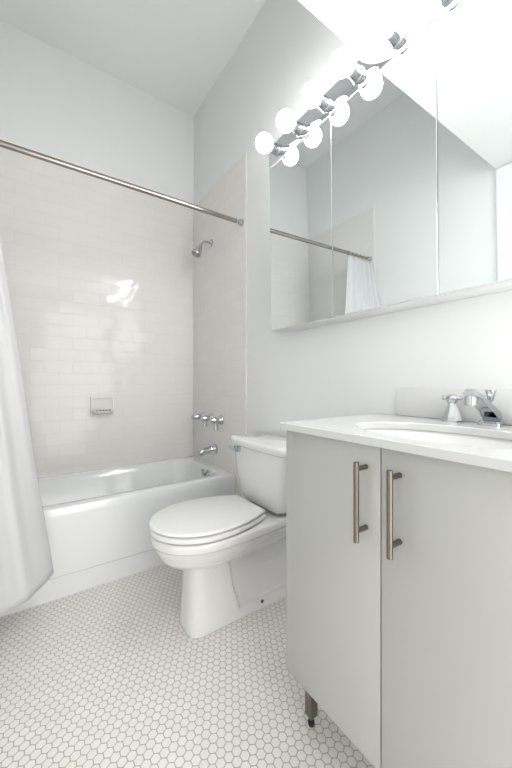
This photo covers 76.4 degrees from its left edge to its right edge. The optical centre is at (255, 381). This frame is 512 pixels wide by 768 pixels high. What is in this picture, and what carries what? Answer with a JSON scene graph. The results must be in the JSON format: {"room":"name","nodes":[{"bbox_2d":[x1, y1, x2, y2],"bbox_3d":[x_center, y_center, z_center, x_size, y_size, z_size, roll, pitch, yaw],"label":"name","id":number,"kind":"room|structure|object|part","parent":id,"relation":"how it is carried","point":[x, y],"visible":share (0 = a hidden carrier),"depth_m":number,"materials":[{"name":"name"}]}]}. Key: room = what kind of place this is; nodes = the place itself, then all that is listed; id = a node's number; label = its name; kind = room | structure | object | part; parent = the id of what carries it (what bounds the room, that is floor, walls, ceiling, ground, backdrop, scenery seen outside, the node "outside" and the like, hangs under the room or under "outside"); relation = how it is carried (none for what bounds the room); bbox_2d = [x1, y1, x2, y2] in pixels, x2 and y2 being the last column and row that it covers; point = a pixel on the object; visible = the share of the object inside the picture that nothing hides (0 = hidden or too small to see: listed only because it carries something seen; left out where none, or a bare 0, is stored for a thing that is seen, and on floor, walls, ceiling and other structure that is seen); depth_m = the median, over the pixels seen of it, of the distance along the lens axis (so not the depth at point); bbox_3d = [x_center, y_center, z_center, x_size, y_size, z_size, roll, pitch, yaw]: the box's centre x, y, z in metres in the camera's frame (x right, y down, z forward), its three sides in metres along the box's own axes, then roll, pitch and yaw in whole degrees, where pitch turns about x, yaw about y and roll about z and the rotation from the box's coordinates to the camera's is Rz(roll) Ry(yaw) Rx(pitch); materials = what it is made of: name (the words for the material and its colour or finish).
{"room":"bathroom","nodes":[
{"label":"bathroom","id":0,"kind":"room"},
{"bbox_2d":[0,21,193,203],"bbox_3d":[-1.189,-0.625,2.301,1.570,3.356,0.100,0,0,-35],"label":"wall","id":1,"kind":"structure","parent":0,"point":[54,103],"depth_m":2.25,"materials":[{"name":"paint"}]},
{"bbox_2d":[0,147,192,476],"bbox_3d":[-1.158,-0.397,2.256,1.554,2.100,0.008,0,0,-35],"label":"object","id":2,"kind":"structure","parent":1,"relation":"attached to","point":[99,273],"depth_m":2.28,"materials":[{"name":"white tile"}]},
{"bbox_2d":[90,396,114,414],"bbox_3d":[-1.068,0.165,2.276,0.158,0.124,0.062,0,0,-35],"label":"soap dish","id":3,"kind":"object","parent":1,"relation":"attached to","point":[98,405],"visible":1,"depth_m":2.29,"materials":[{"name":"ceramic"}]},
{"bbox_2d":[92,410,113,413],"bbox_3d":[-1.065,0.212,2.272,0.142,0.026,0.051,0,0,-35],"label":"tray","id":4,"kind":"object","parent":3,"relation":"on","point":[93,411],"depth_m":2.26,"materials":[{"name":"ceramic"}]},
{"bbox_2d":[0,0,265,116],"bbox_3d":[-0.677,-2.253,1.563,1.570,0.100,1.695,0,0,-35],"label":"ceiling","id":5,"kind":"structure","parent":0,"point":[174,52],"depth_m":2.06,"materials":[{"name":"paint"}]},
{"bbox_2d":[0,564,374,767],"bbox_3d":[-0.243,1.093,0.938,1.770,0.080,3.418,0,0,-35],"label":"floor","id":6,"kind":"structure","parent":0,"point":[107,675],"depth_m":1.12,"materials":[{"name":"tile"}]},
{"bbox_2d":[0,456,235,617],"bbox_3d":[-0.963,0.830,1.974,1.552,0.444,0.676,0,0,-35],"label":"bathtub","id":7,"kind":"object","parent":6,"relation":"on","point":[97,520],"visible":0.59,"depth_m":1.77,"materials":[{"name":"ceramic"}]},
{"bbox_2d":[149,432,285,638],"bbox_3d":[-0.129,0.671,1.508,0.713,0.763,0.486,0,0,-35],"label":"toilet","id":8,"kind":"object","parent":6,"relation":"on","point":[230,550],"visible":0.91,"depth_m":1.43,"materials":[{"name":"ceramic"}]},
{"bbox_3d":[-0.225,0.585,1.441,0.481,0.014,0.378,0,0,-35],"label":"seat lid","id":9,"kind":"part","parent":8,"relation":"part of","materials":[{"name":"plastic"}]},
{"bbox_3d":[-0.223,0.609,1.442,0.478,0.024,0.372,0,0,-35],"label":"seat","id":10,"kind":"part","parent":8,"relation":"part of","materials":[{"name":"plastic"}]},
{"bbox_3d":[-0.134,0.839,1.504,0.694,0.428,0.375,0,0,-35],"label":"bowl","id":11,"kind":"part","parent":8,"relation":"part of","materials":[{"name":"ceramic"}]},
{"bbox_3d":[-0.096,0.348,1.696,0.033,0.030,0.032,0,0,-35],"label":"lever","id":12,"kind":"part","parent":8,"relation":"part of","materials":[{"name":"silver metal"}]},
{"bbox_3d":[0.066,0.310,1.643,0.237,0.040,0.486,0,0,-35],"label":"tank lid","id":13,"kind":"part","parent":8,"relation":"part of","materials":[{"name":"ceramic"}]},
{"bbox_3d":[0.073,0.477,1.648,0.216,0.292,0.452,0,0,-35],"label":"tank","id":14,"kind":"part","parent":8,"relation":"part of","materials":[{"name":"ceramic"}]},
{"bbox_2d":[286,430,511,767],"bbox_3d":[0.455,0.598,0.849,0.520,0.910,0.645,0,0,-35],"label":"vanity cabinet","id":15,"kind":"object","parent":6,"relation":"on","point":[399,564],"visible":0.86,"depth_m":0.67,"materials":[{"name":"paint"}]},
{"bbox_3d":[0.170,0.948,1.000,0.027,0.150,0.027,0,0,-35],"label":"leg","id":16,"kind":"part","parent":15,"relation":"part of","materials":[{"name":"metal"}]},
{"bbox_3d":[0.191,0.509,0.862,0.018,0.726,0.324,0,0,-35],"label":"door","id":17,"kind":"part","parent":15,"relation":"part of","materials":[{"name":"paint"}]},
{"bbox_3d":[0.238,0.271,0.742,0.042,0.180,0.013,0,0,-35],"label":"handle","id":18,"kind":"part","parent":15,"relation":"part of","materials":[{"name":"metal"}]},
{"bbox_3d":[0.285,0.271,0.674,0.042,0.180,0.013,0,0,-35],"label":"handle","id":19,"kind":"part","parent":15,"relation":"part of","materials":[{"name":"metal"}]},
{"bbox_2d":[280,413,511,471],"bbox_3d":[0.468,0.205,0.851,0.499,0.167,0.672,0,0,-35],"label":"countertop","id":20,"kind":"structure","parent":15,"relation":"on","point":[466,442],"depth_m":0.85,"materials":[{"name":"stone"}]},
{"bbox_2d":[363,428,511,449],"bbox_3d":[0.460,0.216,0.778,0.318,0.146,0.502,0,0,-35],"label":"basin","id":21,"kind":"object","parent":20,"relation":"in","point":[453,436],"depth_m":0.90,"materials":[{"name":"ceramic"}]},
{"bbox_2d":[441,389,506,426],"bbox_3d":[0.618,0.070,0.888,0.181,0.105,0.272,0,0,-35],"label":"faucet","id":22,"kind":"object","parent":20,"relation":"on","point":[491,415],"visible":1,"depth_m":0.91,"materials":[{"name":"silver metal"}]},
{"bbox_3d":[0.607,0.092,1.008,0.057,0.060,0.057,0,0,33],"label":"handle","id":23,"kind":"part","parent":22,"relation":"part of","materials":[{"name":"silver metal"}]},
{"bbox_3d":[0.607,0.052,1.008,0.047,0.028,0.047,0,0,-10],"label":"cross handle","id":24,"kind":"part","parent":22,"relation":"part of","materials":[{"name":"silver metal"}]},
{"bbox_3d":[0.616,0.065,0.886,0.175,0.094,0.044,0,0,-35],"label":"spout","id":25,"kind":"part","parent":22,"relation":"part of","materials":[{"name":"silver metal"}]},
{"bbox_3d":[0.662,0.057,0.919,0.027,0.071,0.027,0,0,-35],"label":"lift knob","id":26,"kind":"part","parent":22,"relation":"part of","materials":[{"name":"silver metal"}]},
{"bbox_3d":[0.667,0.116,0.922,0.060,0.012,0.060,0,0,-35],"label":"spout","id":27,"kind":"part","parent":22,"relation":"part of","materials":[{"name":"silver metal"}]},
{"bbox_3d":[0.376,0.509,0.596,0.018,0.726,0.318,0,0,-35],"label":"door","id":28,"kind":"part","parent":15,"relation":"part of","materials":[{"name":"paint"}]},
{"bbox_2d":[194,0,511,436],"bbox_3d":[0.443,-0.625,1.414,0.100,3.356,3.418,0,0,-35],"label":"wall","id":29,"kind":"structure","parent":0,"point":[354,367],"depth_m":1.63,"materials":[{"name":"paint"}]},
{"bbox_2d":[0,140,243,225],"bbox_3d":[-0.727,-1.015,1.634,1.554,0.042,0.042,0,0,-35],"label":"shower rod","id":30,"kind":"object","parent":29,"relation":"attached to","point":[3,144],"visible":1,"depth_m":1.62,"materials":[{"name":"metal"}]},
{"bbox_2d":[0,240,53,616],"bbox_3d":[-1.050,-0.050,1.226,0.509,1.885,0.329,0,0,-35],"label":"shower curtain","id":31,"kind":"object","parent":30,"relation":"hanging from","point":[26,565],"visible":1,"depth_m":1.36,"materials":[{"name":"fabric"}]},
{"bbox_2d":[191,239,212,257],"bbox_3d":[-0.399,-0.988,2.389,0.155,0.159,0.072,0,0,-35],"label":"shower","id":32,"kind":"object","parent":29,"relation":"attached to","point":[196,252],"visible":1,"depth_m":2.36,"materials":[{"name":"silver metal"}]},
{"bbox_2d":[192,412,223,430],"bbox_3d":[-0.366,0.286,2.394,0.094,0.105,0.358,0,0,-35],"label":"valve","id":33,"kind":"object","parent":29,"relation":"attached to","point":[215,420],"visible":1,"depth_m":2.36,"materials":[{"name":"silver metal"}]},
{"bbox_3d":[-0.453,0.268,2.509,0.067,0.046,0.046,0,0,-35],"label":"handle","id":34,"kind":"part","parent":33,"relation":"part of","materials":[{"name":"silver metal"}]},
{"bbox_3d":[-0.371,0.268,2.390,0.067,0.046,0.046,0,0,-35],"label":"handle","id":35,"kind":"part","parent":33,"relation":"part of","materials":[{"name":"silver metal"}]},
{"bbox_3d":[-0.288,0.268,2.271,0.067,0.046,0.046,0,0,-35],"label":"handle","id":36,"kind":"part","parent":33,"relation":"part of","materials":[{"name":"silver metal"}]},
{"bbox_3d":[-0.279,0.302,2.278,0.040,0.073,0.040,0,0,-35],"label":"lever","id":37,"kind":"part","parent":33,"relation":"part of","materials":[{"name":"silver metal"}]},
{"bbox_2d":[198,444,217,455],"bbox_3d":[-0.350,0.488,2.338,0.133,0.077,0.072,0,0,-35],"label":"tub spout","id":38,"kind":"object","parent":29,"relation":"attached to","point":[213,449],"visible":1,"depth_m":2.32,"materials":[{"name":"silver metal"}]},
{"bbox_2d":[193,152,246,497],"bbox_3d":[-0.289,-0.197,2.374,0.008,2.500,0.806,0,0,-35],"label":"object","id":39,"kind":"structure","parent":29,"relation":"attached to","point":[220,273],"depth_m":2.30,"materials":[{"name":"tile"}]},
{"bbox_2d":[269,0,459,168],"bbox_3d":[0.451,-1.131,1.161,0.174,0.104,1.236,0,0,-35],"label":"vanity light bar","id":40,"kind":"object","parent":29,"relation":"attached to","point":[425,13],"visible":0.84,"depth_m":1.17,"materials":[{"name":"silver metal"}]},
{"bbox_2d":[256,132,272,153],"bbox_3d":[0.051,-1.130,1.549,0.113,0.082,0.082,0,0,-35],"label":"globe bulb","id":41,"kind":"object","parent":40,"relation":"attached to","point":[264,142],"visible":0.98,"depth_m":1.51,"materials":[{"name":"white glass"}]},
{"bbox_2d":[269,141,280,156],"bbox_3d":[0.087,-1.130,1.574,0.046,0.056,0.056,0,0,-35],"label":"socket","id":42,"kind":"object","parent":40,"relation":"attached to","point":[275,151],"depth_m":1.57,"materials":[{"name":"silver metal"}]},
{"bbox_2d":[276,109,294,132],"bbox_3d":[0.141,-1.130,1.420,0.113,0.082,0.082,0,0,-35],"label":"globe bulb","id":43,"kind":"object","parent":40,"relation":"attached to","point":[285,120],"visible":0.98,"depth_m":1.39,"materials":[{"name":"white glass"}]},
{"bbox_2d":[290,119,303,136],"bbox_3d":[0.177,-1.130,1.445,0.046,0.056,0.056,0,0,-35],"label":"socket","id":44,"kind":"object","parent":40,"relation":"attached to","point":[298,129],"depth_m":1.44,"materials":[{"name":"silver metal"}]},
{"bbox_2d":[301,81,321,108],"bbox_3d":[0.231,-1.130,1.291,0.113,0.082,0.082,0,0,-35],"label":"globe bulb","id":45,"kind":"object","parent":40,"relation":"attached to","point":[311,93],"visible":0.94,"depth_m":1.26,"materials":[{"name":"white glass"}]},
{"bbox_2d":[316,93,330,112],"bbox_3d":[0.266,-1.130,1.316,0.046,0.056,0.056,0,0,-35],"label":"socket","id":46,"kind":"object","parent":40,"relation":"attached to","point":[324,106],"depth_m":1.31,"materials":[{"name":"silver metal"}]},
{"bbox_2d":[331,46,354,78],"bbox_3d":[0.320,-1.130,1.162,0.113,0.082,0.082,0,0,-35],"label":"globe bulb","id":47,"kind":"object","parent":40,"relation":"attached to","point":[343,59],"visible":0.97,"depth_m":1.13,"materials":[{"name":"white glass"}]},
{"bbox_2d":[346,61,363,84],"bbox_3d":[0.356,-1.130,1.187,0.046,0.056,0.056,0,0,-35],"label":"socket","id":48,"kind":"object","parent":40,"relation":"attached to","point":[356,77],"depth_m":1.18,"materials":[{"name":"silver metal"}]},
{"bbox_2d":[368,3,395,41],"bbox_3d":[0.410,-1.130,1.033,0.113,0.082,0.082,0,0,-35],"label":"globe bulb","id":49,"kind":"object","parent":40,"relation":"attached to","point":[382,21],"visible":0.97,"depth_m":1.00,"materials":[{"name":"white glass"}]},
{"bbox_2d":[384,22,404,48],"bbox_3d":[0.445,-1.130,1.058,0.046,0.056,0.056,0,0,-35],"label":"socket","id":50,"kind":"object","parent":40,"relation":"attached to","point":[396,40],"depth_m":1.05,"materials":[{"name":"silver metal"}]},
{"bbox_2d":[437,0,447,4],"bbox_3d":[0.535,-1.130,0.929,0.046,0.056,0.056,0,0,-35],"label":"socket","id":51,"kind":"object","parent":40,"relation":"attached to","point":[439,2],"depth_m":0.95,"materials":[{"name":"silver metal"}]},
{"bbox_2d":[269,0,511,332],"bbox_3d":[0.470,-0.669,1.174,0.127,0.818,1.236,0,0,-35],"label":"medicine cabinet","id":52,"kind":"object","parent":29,"relation":"attached to","point":[400,199],"visible":1,"depth_m":1.05,"materials":[{"name":"metal"}]},
{"bbox_2d":[269,116,333,329],"bbox_3d":[0.191,-0.667,1.482,0.019,0.809,0.410,0,0,-35],"label":"mirror","id":53,"kind":"object","parent":52,"relation":"attached to","point":[301,184],"depth_m":1.45,"materials":[{"name":"clear glass"}]},
{"bbox_3d":[0.198,-0.667,1.487,0.027,0.813,0.410,0,0,-35],"label":"door","id":54,"kind":"part","parent":52,"relation":"part of","materials":[{"name":"silver metal"}]},
{"bbox_2d":[331,23,438,316],"bbox_3d":[0.426,-0.667,1.143,0.019,0.809,0.410,0,0,-35],"label":"mirror","id":55,"kind":"object","parent":52,"relation":"attached to","point":[385,137],"depth_m":1.10,"materials":[{"name":"clear glass"}]},
{"bbox_3d":[0.433,-0.667,1.148,0.027,0.813,0.410,0,0,-35],"label":"door","id":56,"kind":"part","parent":52,"relation":"part of","materials":[{"name":"silver metal"}]},
{"bbox_2d":[437,0,511,293],"bbox_3d":[0.661,-0.667,0.805,0.019,0.809,0.410,0,0,-35],"label":"mirror","id":57,"kind":"object","parent":52,"relation":"attached to","point":[474,37],"depth_m":0.89,"materials":[{"name":"clear glass"}]},
{"bbox_3d":[0.668,-0.667,0.810,0.027,0.813,0.410,0,0,-35],"label":"door","id":58,"kind":"part","parent":52,"relation":"part of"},
{"bbox_2d":[396,388,511,424],"bbox_3d":[0.691,0.072,0.959,0.010,0.100,0.596,0,0,-35],"label":"backsplash","id":59,"kind":"structure","parent":29,"relation":"attached to","point":[416,402],"depth_m":1.08,"materials":[{"name":"stone"}]},
{"bbox_2d":[298,0,419,56],"bbox_3d":[0.240,-1.796,0.242,1.570,1.013,1.523,0,0,-35],"label":"ceiling","id":60,"kind":"structure","parent":0,"point":[348,19],"depth_m":1.15,"materials":[{"name":"paint"}]}
]}

